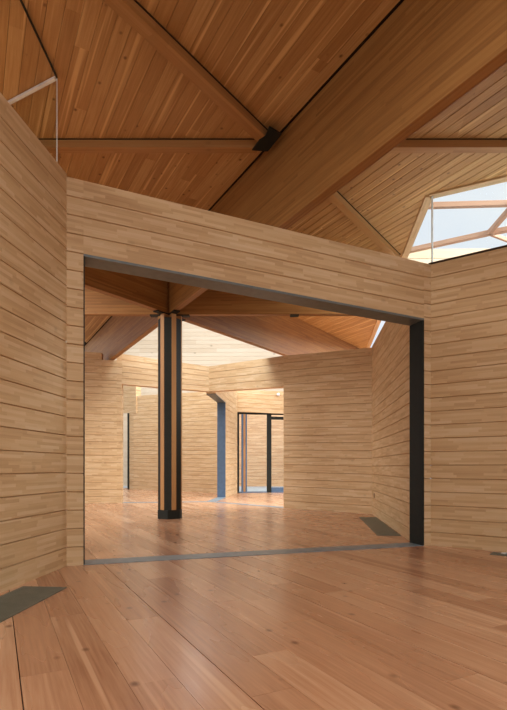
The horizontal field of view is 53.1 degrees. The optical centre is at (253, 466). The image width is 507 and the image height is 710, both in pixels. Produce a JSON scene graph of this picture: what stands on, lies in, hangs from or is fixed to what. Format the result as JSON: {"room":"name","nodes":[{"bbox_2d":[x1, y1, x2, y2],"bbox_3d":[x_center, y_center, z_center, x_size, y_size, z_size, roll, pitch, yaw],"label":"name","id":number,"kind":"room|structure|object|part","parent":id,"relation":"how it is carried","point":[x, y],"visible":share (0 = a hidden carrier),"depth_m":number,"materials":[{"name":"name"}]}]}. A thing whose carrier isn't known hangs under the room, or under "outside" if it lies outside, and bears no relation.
{"room":"empty wooden hall","nodes":[
{"label":"empty wooden hall","id":0,"kind":"room"},
{"bbox_2d":[0,93,66,592],"bbox_3d":[-2.889,-1.187,1.686,0.320,4.774,9.000,0,0,6],"label":"wall","id":1,"kind":"structure","parent":0,"point":[33,186],"depth_m":5.34,"materials":[{"name":"brown wood"}]},
{"bbox_2d":[20,0,57,78],"bbox_3d":[-2.372,-4.232,3.109,0.016,1.333,6.504,0,0,-2],"label":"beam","id":2,"kind":"structure","parent":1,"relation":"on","point":[21,1],"depth_m":5.76,"materials":[{"name":"wood"}]},
{"bbox_2d":[123,386,140,488],"bbox_3d":[-7.258,-1.766,28.432,0.313,5.932,3.362,0,0,-41],"label":"wall","id":3,"kind":"structure","parent":0,"point":[130,393],"depth_m":27.47,"materials":[{"name":"beige wood"}]},
{"bbox_2d":[127,413,129,488],"bbox_3d":[-6.827,-0.868,27.794,0.095,4.135,0.320,0,0,0],"label":"door frame","id":4,"kind":"structure","parent":3,"relation":"attached to","point":[128,442],"depth_m":27.63,"materials":[{"name":"metal"}]},
{"bbox_2d":[65,352,208,502],"bbox_3d":[-5.055,-1.360,17.006,7.096,5.120,0.391,0,0,-8],"label":"wall","id":5,"kind":"structure","parent":0,"point":[105,380],"depth_m":16.86,"materials":[{"name":"beige wood"}]},
{"bbox_2d":[134,391,236,493],"bbox_3d":[-3.599,-1.310,25.126,7.146,5.021,0.300,0,0,39],"label":"wall","id":6,"kind":"structure","parent":0,"point":[199,411],"depth_m":24.56,"materials":[{"name":"beige wood"}]},
{"bbox_2d":[3,0,403,344],"bbox_3d":[2.183,-5.011,7.178,19.634,0.136,29.444,0,0,0],"label":"deck","id":7,"kind":"object","parent":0,"point":[397,5],"visible":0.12,"depth_m":6.55,"materials":[{"name":"brown wood"}]},
{"bbox_2d":[410,200,506,252],"bbox_3d":[7.079,-5.126,11.985,8.255,0.100,5.442,0,0,0],"label":"frame","id":8,"kind":"object","parent":7,"relation":"on","point":[493,231],"visible":0.66,"depth_m":10.79,"materials":[{"name":"beige wood"}]},
{"bbox_2d":[206,391,235,496],"bbox_3d":[-1.203,-1.150,20.630,0.330,4.700,5.605,0,0,6],"label":"wall","id":9,"kind":"structure","parent":0,"point":[229,397],"depth_m":21.31,"materials":[{"name":"beige wood"}]},
{"bbox_2d":[67,177,430,565],"bbox_3d":[0.175,-1.161,7.105,5.235,4.721,0.320,0,0,-18],"label":"wall","id":10,"kind":"structure","parent":0,"point":[103,221],"depth_m":6.69,"materials":[{"name":"brown wood"}]},
{"bbox_2d":[83,254,423,564],"bbox_3d":[0.209,-0.705,7.116,4.918,3.809,0.328,0,0,-18],"label":"frame","id":11,"kind":"object","parent":10,"relation":"attached to","point":[416,324],"visible":1,"depth_m":7.34,"materials":[{"name":"grey metal"}]},
{"bbox_2d":[0,486,506,709],"bbox_3d":[-1.500,1.270,14.500,29.000,0.140,43.000,0,0,0],"label":"floor","id":12,"kind":"structure","parent":0,"point":[414,627],"depth_m":3.96,"materials":[{"name":"brown wood"}]},
{"bbox_2d":[0,586,66,622],"bbox_3d":[-2.215,1.195,3.457,0.453,0.008,3.200,0,0,5],"label":"floor vent","id":13,"kind":"object","parent":12,"relation":"in","point":[18,600],"visible":1,"depth_m":4.60,"materials":[{"name":"grey metal"}]},
{"bbox_2d":[150,310,189,518],"bbox_3d":[-1.960,-1.180,11.900,0.920,4.760,0.878,0,0,0],"label":"column","id":14,"kind":"structure","parent":12,"relation":"on","point":[169,324],"depth_m":11.66,"materials":[{"name":"metal"}]},
{"bbox_2d":[66,285,156,315],"bbox_3d":[-6.290,-4.237,11.900,8.340,1.351,0.150,0,0,0],"label":"roof beam","id":15,"kind":"structure","parent":14,"relation":"on","point":[96,303],"depth_m":11.82,"materials":[{"name":"brown wood"}]},
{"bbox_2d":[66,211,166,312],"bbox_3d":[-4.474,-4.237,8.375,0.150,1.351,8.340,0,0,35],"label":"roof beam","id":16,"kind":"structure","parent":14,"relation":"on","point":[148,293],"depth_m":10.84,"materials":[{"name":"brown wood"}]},
{"bbox_2d":[85,282,168,359],"bbox_3d":[-4.806,-4.237,17.045,0.150,1.351,11.440,0,0,-29],"label":"roof beam","id":17,"kind":"structure","parent":14,"relation":"on","point":[119,334],"depth_m":15.60,"materials":[{"name":"brown wood"}]},
{"bbox_3d":[-2.099,-3.547,11.705,0.150,0.026,0.440,0,0,35],"label":"bearing plate","id":18,"kind":"part","parent":14,"relation":"part of","materials":[{"name":"metal"}]},
{"bbox_3d":[-2.057,-1.271,11.739,0.110,4.522,0.175,0,0,31],"label":"timber post","id":19,"kind":"part","parent":14,"relation":"part of","materials":[{"name":"brown wood"}]},
{"bbox_3d":[-1.869,-1.271,11.736,0.110,4.522,0.175,0,0,-29],"label":"timber post","id":20,"kind":"part","parent":14,"relation":"part of","materials":[{"name":"brown wood"}]},
{"bbox_3d":[-1.844,-3.547,11.690,0.150,0.026,0.440,0,0,-29],"label":"bearing plate","id":21,"kind":"part","parent":14,"relation":"part of","materials":[{"name":"metal"}]},
{"bbox_3d":[-1.772,-1.271,11.897,0.177,4.522,0.113,0,0,0],"label":"timber post","id":22,"kind":"part","parent":14,"relation":"part of","materials":[{"name":"brown wood"}]},
{"bbox_3d":[-1.720,-3.547,11.900,0.440,0.026,0.150,0,0,0],"label":"bearing plate","id":23,"kind":"part","parent":14,"relation":"part of","materials":[{"name":"metal"}]},
{"bbox_2d":[178,289,352,316],"bbox_3d":[0.670,-4.226,11.900,4.940,1.374,0.160,0,0,0],"label":"roof beam","id":24,"kind":"structure","parent":14,"relation":"on","point":[210,302],"depth_m":11.82,"materials":[{"name":"wood"}]},
{"bbox_2d":[182,316,358,355],"bbox_3d":[1.540,-4.237,16.993,0.150,1.351,12.040,0,0,34],"label":"roof beam","id":25,"kind":"structure","parent":14,"relation":"on","point":[281,335],"depth_m":15.65,"materials":[{"name":"brown wood"}]},
{"bbox_2d":[169,0,506,312],"bbox_3d":[2.193,-4.237,4.392,0.150,1.351,16.840,0,0,-29],"label":"roof beam","id":26,"kind":"structure","parent":14,"relation":"on","point":[427,55],"depth_m":5.75,"materials":[{"name":"brown wood"}]},
{"bbox_2d":[66,321,282,485],"bbox_3d":[-7.698,-4.790,32.950,24.603,12.020,0.300,0,0,1],"label":"wall","id":27,"kind":"structure","parent":12,"relation":"on","point":[200,346],"depth_m":32.73,"materials":[{"name":"brown wood"}]},
{"bbox_2d":[123,497,282,507],"bbox_3d":[-1.044,1.197,17.771,5.801,0.004,4.057,0,0,21],"label":"threshold strip","id":28,"kind":"object","parent":12,"relation":"on","point":[217,498],"visible":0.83,"depth_m":17.07,"materials":[{"name":"grey metal"}]},
{"bbox_2d":[207,394,225,496],"bbox_3d":[-1.380,-0.695,18.935,0.330,3.778,2.198,0,0,6],"label":"steel post","id":29,"kind":"object","parent":12,"relation":"on","point":[221,404],"visible":1,"depth_m":20.00,"materials":[{"name":"grey metal"}]},
{"bbox_3d":[-1.267,-0.686,20.014,0.330,3.760,0.028,0,0,6],"label":"post","id":30,"kind":"part","parent":29,"relation":"part of","materials":[{"name":"blue metal"}]},
{"bbox_2d":[239,414,283,485],"bbox_3d":[2.900,-1.140,31.950,8.200,4.720,0.300,0,0,0],"label":"wall","id":31,"kind":"structure","parent":12,"relation":"on","point":[256,424],"depth_m":31.80,"materials":[{"name":"pale spruce"}]},
{"bbox_2d":[359,517,400,535],"bbox_3d":[2.542,1.195,10.461,0.400,0.008,3.245,0,0,6],"label":"floor vent","id":32,"kind":"object","parent":12,"relation":"in","point":[377,526],"visible":1,"depth_m":9.99,"materials":[{"name":"grey metal"}]},
{"bbox_2d":[489,552,506,555],"bbox_3d":[4.103,1.195,6.441,2.000,0.008,0.220,0,0,36],"label":"floor vent","id":33,"kind":"object","parent":12,"relation":"in","point":[492,553],"visible":1,"depth_m":6.93,"materials":[{"name":"grey metal"}]},
{"bbox_2d":[0,0,506,348],"bbox_3d":[3.294,-4.928,9.887,19.787,0.028,24.025,0,0,0],"label":"ceiling","id":34,"kind":"structure","parent":0,"point":[273,56],"depth_m":6.74,"materials":[{"name":"brown wood"}]},
{"bbox_2d":[38,138,256,152],"bbox_3d":[-2.123,-4.851,7.670,4.354,0.123,0.182,0,0,0],"label":"joist","id":35,"kind":"object","parent":34,"relation":"attached to","point":[53,145],"visible":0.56,"depth_m":7.59,"materials":[{"name":"brown wood"}]},
{"bbox_2d":[103,0,274,145],"bbox_3d":[-0.905,-4.851,5.972,0.202,0.123,4.000,0,0,35],"label":"joist","id":36,"kind":"object","parent":34,"relation":"attached to","point":[132,12],"visible":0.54,"depth_m":6.03,"materials":[{"name":"brown wood"}]},
{"bbox_2d":[252,126,280,150],"bbox_3d":[0.204,-4.779,7.425,0.230,0.019,0.583,0,0,-25],"label":"bracket","id":37,"kind":"object","parent":36,"relation":"attached to","point":[265,143],"visible":1,"depth_m":7.41,"materials":[{"name":"black metal"}]},
{"bbox_2d":[328,191,400,256],"bbox_3d":[1.911,-4.851,9.760,0.182,0.123,4.900,0,0,35],"label":"joist","id":38,"kind":"object","parent":34,"relation":"attached to","point":[337,199],"visible":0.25,"depth_m":10.03,"materials":[{"name":"brown wood"}]},
{"bbox_2d":[388,138,506,152],"bbox_3d":[3.154,-4.851,7.670,4.892,0.123,0.182,0,0,0],"label":"joist","id":39,"kind":"object","parent":34,"relation":"attached to","point":[410,145],"visible":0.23,"depth_m":7.59,"materials":[{"name":"brown wood"}]},
{"bbox_2d":[237,390,283,413],"bbox_3d":[3.466,-1.200,24.459,8.685,4.800,0.300,0,0,-12],"label":"wall","id":40,"kind":"structure","parent":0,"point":[249,401],"depth_m":23.63,"materials":[{"name":"beige wood"}]},
{"bbox_2d":[237,412,282,492],"bbox_3d":[0.706,-0.668,23.855,3.005,3.737,0.080,0,0,-12],"label":"door","id":41,"kind":"structure","parent":40,"relation":"attached to","point":[270,489],"depth_m":23.60,"materials":[{"name":"metal"}]},
{"bbox_3d":[-0.718,-0.668,23.550,0.094,3.737,0.080,0,0,-12],"label":"frame","id":42,"kind":"part","parent":41,"relation":"part of","materials":[{"name":"metal"}]},
{"bbox_3d":[0.752,-2.497,23.865,2.911,0.080,0.080,0,0,-12],"label":"frame","id":43,"kind":"part","parent":41,"relation":"part of","materials":[{"name":"metal"}]},
{"bbox_3d":[1.506,-2.307,24.027,1.368,0.140,0.080,0,0,-12],"label":"sliding rail","id":44,"kind":"part","parent":41,"relation":"part of","materials":[{"name":"metal"}]},
{"bbox_3d":[1.506,1.055,24.027,1.368,0.190,0.080,0,0,-12],"label":"sliding rail","id":45,"kind":"part","parent":41,"relation":"part of","materials":[{"name":"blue metal"}]},
{"bbox_2d":[209,348,371,513],"bbox_3d":[0.805,-1.123,15.220,6.357,4.646,0.443,0,0,44],"label":"wall","id":46,"kind":"structure","parent":0,"point":[327,396],"depth_m":13.93,"materials":[{"name":"beige wood"}]},
{"bbox_2d":[372,291,430,540],"bbox_3d":[2.917,-0.938,10.483,0.300,4.277,4.920,0,0,6],"label":"wall","id":47,"kind":"structure","parent":0,"point":[391,347],"depth_m":9.89,"materials":[{"name":"beige wood"}]},
{"bbox_3d":[5.843,-2.970,8.851,5.977,0.060,8.497,0,0,0],"label":"trim","id":48,"kind":"structure","parent":47,"relation":"attached to","visible":0},
{"bbox_2d":[431,196,432,261],"bbox_3d":[3.489,-3.942,11.136,0.031,1.884,4.016,0,0,7],"label":"glass pane","id":49,"kind":"object","parent":48,"relation":"on","point":[432,196],"visible":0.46,"depth_m":9.15,"materials":[{"name":"clear glass"}]},
{"bbox_2d":[407,248,490,263],"bbox_3d":[7.801,-5.044,13.460,8.402,1.500,0.120,0,0,1],"label":"wall","id":50,"kind":"structure","parent":0,"point":[424,256],"depth_m":13.47,"materials":[{"name":"brown wood"}]},
{"bbox_2d":[366,175,506,347],"bbox_3d":[4.959,-4.934,12.331,5.612,0.100,16.654,0,0,-20],"label":"trim","id":51,"kind":"structure","parent":50,"relation":"attached to","point":[427,199],"depth_m":9.35,"materials":[{"name":"beige wood"}]},
{"bbox_2d":[431,247,506,551],"bbox_3d":[5.224,-0.950,6.110,6.000,4.300,0.320,0,0,36],"label":"wall","id":52,"kind":"structure","parent":0,"point":[469,293],"depth_m":7.42,"materials":[{"name":"brown wood"}]},
{"bbox_2d":[429,245,506,263],"bbox_3d":[5.202,-3.103,6.105,6.030,0.045,0.315,0,0,36],"label":"trim","id":53,"kind":"structure","parent":52,"relation":"on","point":[503,246],"depth_m":7.41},
{"bbox_3d":[-3.789,-1.100,6.953,1.982,4.600,1.232,0,0,0],"label":"wall","id":54,"kind":"structure","parent":0,"visible":0},
{"bbox_2d":[8,76,56,104],"bbox_3d":[-3.527,-4.152,6.933,2.380,1.494,0.040,0,0,29],"label":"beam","id":55,"kind":"structure","parent":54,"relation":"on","point":[52,79],"depth_m":6.56,"materials":[{"name":"beige wood"}]}
]}

